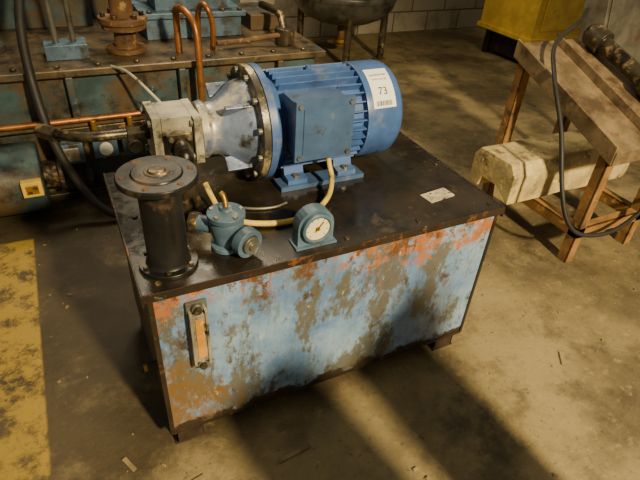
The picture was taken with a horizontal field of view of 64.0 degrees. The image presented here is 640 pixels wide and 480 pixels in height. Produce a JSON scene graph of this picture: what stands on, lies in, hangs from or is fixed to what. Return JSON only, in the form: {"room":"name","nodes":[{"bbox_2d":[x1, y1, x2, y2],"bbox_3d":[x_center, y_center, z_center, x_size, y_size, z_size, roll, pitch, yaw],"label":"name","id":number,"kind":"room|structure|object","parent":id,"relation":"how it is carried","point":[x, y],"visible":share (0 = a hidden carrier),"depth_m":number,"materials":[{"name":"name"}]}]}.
{"room":"factory workshop","nodes":[
{"label":"factory workshop","id":0,"kind":"room"},
{"bbox_2d":[0,27,639,479],"bbox_3d":[2.272,0.622,1.705,15.000,0.050,10.000,-13,39,-23],"label":"floor","id":1,"kind":"structure","parent":0,"point":[455,93],"depth_m":1.70,"materials":[{"name":"concrete"}]},
{"bbox_2d":[14,0,114,217],"bbox_3d":[-0.991,-0.691,2.053,0.674,1.258,0.341,22,39,22],"label":"hose","id":2,"kind":"object","parent":1,"relation":"on","point":[19,9],"visible":0.75,"depth_m":2.04,"materials":[{"name":"black rubber"}]},
{"bbox_2d":[0,0,325,216],"bbox_3d":[-1.652,-0.766,2.178,3.400,1.150,1.363,-13,39,-23],"label":"machine","id":3,"kind":"object","parent":1,"relation":"on","point":[95,63],"visible":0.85,"depth_m":2.30,"materials":[{"name":"teal paint"}]},
{"bbox_2d":[103,131,505,444],"bbox_3d":[-0.073,0.093,1.643,1.032,0.584,0.575,-13,39,-23],"label":"tank","id":4,"kind":"object","parent":1,"relation":"on","point":[413,235],"visible":0.91,"depth_m":1.41,"materials":[{"name":"blue metal"}]},
{"bbox_2d":[34,98,207,216],"bbox_3d":[-0.508,-0.207,1.319,0.413,0.231,0.249,-7,37,-16],"label":"pump","id":5,"kind":"object","parent":4,"relation":"on","point":[172,128],"visible":0.87,"depth_m":1.30,"materials":[{"name":"metal"}]},
{"bbox_2d":[114,155,198,280],"bbox_3d":[-0.339,-0.046,1.107,0.166,0.240,0.166,-13,39,-23],"label":"housing","id":6,"kind":"object","parent":4,"relation":"on","point":[158,183],"visible":1,"depth_m":1.06,"materials":[{"name":"black paint"}]},
{"bbox_2d":[185,298,211,369],"bbox_3d":[-0.283,0.229,1.210,0.048,0.213,0.026,-13,39,-23],"label":"gauge","id":7,"kind":"object","parent":4,"relation":"attached to","point":[196,310],"visible":1,"depth_m":1.19,"materials":[{"name":"metal"}]},
{"bbox_2d":[186,191,261,257],"bbox_3d":[-0.222,-0.045,1.201,0.184,0.144,0.093,20,39,20],"label":"valve","id":8,"kind":"object","parent":4,"relation":"on","point":[224,220],"visible":1,"depth_m":1.18,"materials":[{"name":"blue paint"}]},
{"bbox_2d":[191,63,271,179],"bbox_3d":[-0.264,-0.315,1.416,0.155,0.320,0.320,-13,39,-23],"label":"housing","id":9,"kind":"object","parent":4,"relation":"on","point":[236,124],"visible":0.93,"depth_m":1.34,"materials":[{"name":"metal"}]},
{"bbox_2d":[243,201,286,209],"bbox_3d":[-0.158,-0.090,1.385,0.145,0.009,0.026,-7,37,-15],"label":"pipe","id":10,"kind":"object","parent":4,"relation":"on","point":[285,202],"visible":0.87,"depth_m":1.38,"materials":[{"name":"metal"}]},
{"bbox_2d":[203,59,402,225],"bbox_3d":[-0.051,-0.319,1.447,0.617,0.322,0.457,-13,39,-23],"label":"motor","id":11,"kind":"object","parent":4,"relation":"on","point":[332,113],"visible":0.87,"depth_m":1.41,"materials":[{"name":"blue paint"}]},
{"bbox_2d":[288,203,336,251],"bbox_3d":[-0.014,-0.036,1.248,0.110,0.101,0.054,-13,39,-23],"label":"pressure gauge","id":12,"kind":"object","parent":4,"relation":"on","point":[313,224],"visible":1,"depth_m":1.23,"materials":[{"name":"blue paint"}]},
{"bbox_2d":[19,152,637,479],"bbox_3d":[0.451,0.188,2.061,3.010,0.006,1.990,-13,39,-23],"label":"debris","id":13,"kind":"object","parent":1,"relation":"on","point":[125,460],"visible":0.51,"depth_m":1.45,"materials":[{"name":"beige stone"}]},
{"bbox_2d":[294,0,396,61],"bbox_3d":[0.225,-2.334,4.094,0.900,1.680,0.900,-13,39,-23],"label":"vessel","id":14,"kind":"object","parent":1,"relation":"on","point":[346,14],"visible":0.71,"depth_m":4.08,"materials":[{"name":"metal"}]},
{"bbox_2d":[477,0,584,59],"bbox_3d":[2.449,-2.458,4.659,1.720,1.500,0.710,-13,39,-23],"label":"cabinet","id":15,"kind":"object","parent":1,"relation":"on","point":[505,22],"visible":0.47,"depth_m":4.46,"materials":[{"name":"metal"}]},
{"bbox_2d":[482,33,639,262],"bbox_3d":[1.177,-0.429,2.302,0.482,0.815,0.616,-13,39,-23],"label":"stand","id":16,"kind":"object","parent":1,"relation":"on","point":[599,100],"visible":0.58,"depth_m":2.17,"materials":[{"name":"brown wood"}]},
{"bbox_2d":[469,130,629,204],"bbox_3d":[1.125,-0.379,2.458,0.792,0.183,0.266,-13,39,-23],"label":"block","id":17,"kind":"object","parent":16,"relation":"on","point":[525,169],"visible":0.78,"depth_m":2.32,"materials":[{"name":"beige concrete"}]},
{"bbox_2d":[551,8,639,237],"bbox_3d":[1.184,-0.470,2.127,0.645,0.730,0.700,30,43,30],"label":"cable","id":18,"kind":"object","parent":16,"relation":"on","point":[572,229],"visible":1,"depth_m":2.05,"materials":[{"name":"rubber"}]},
{"bbox_2d":[582,23,639,96],"bbox_3d":[1.307,-0.763,2.206,0.110,0.246,0.442,-16,40,-26],"label":"pipe fitting","id":19,"kind":"object","parent":16,"relation":"on","point":[598,38],"visible":1,"depth_m":2.21,"materials":[{"name":"metal"}]},
{"bbox_2d":[567,0,639,131],"bbox_3d":[1.580,-0.905,2.880,0.440,0.959,0.228,-13,39,-23],"label":"enclosure","id":20,"kind":"object","parent":1,"relation":"on","point":[621,17],"visible":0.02,"depth_m":2.62,"materials":[{"name":"paint"}]},
{"bbox_2d":[240,0,484,37],"bbox_3d":[0.220,-3.300,4.301,15.000,3.000,0.200,-13,39,-23],"label":"wall","id":21,"kind":"structure","parent":0,"point":[406,15],"depth_m":5.35,"materials":[{"name":"paint"}]}
]}

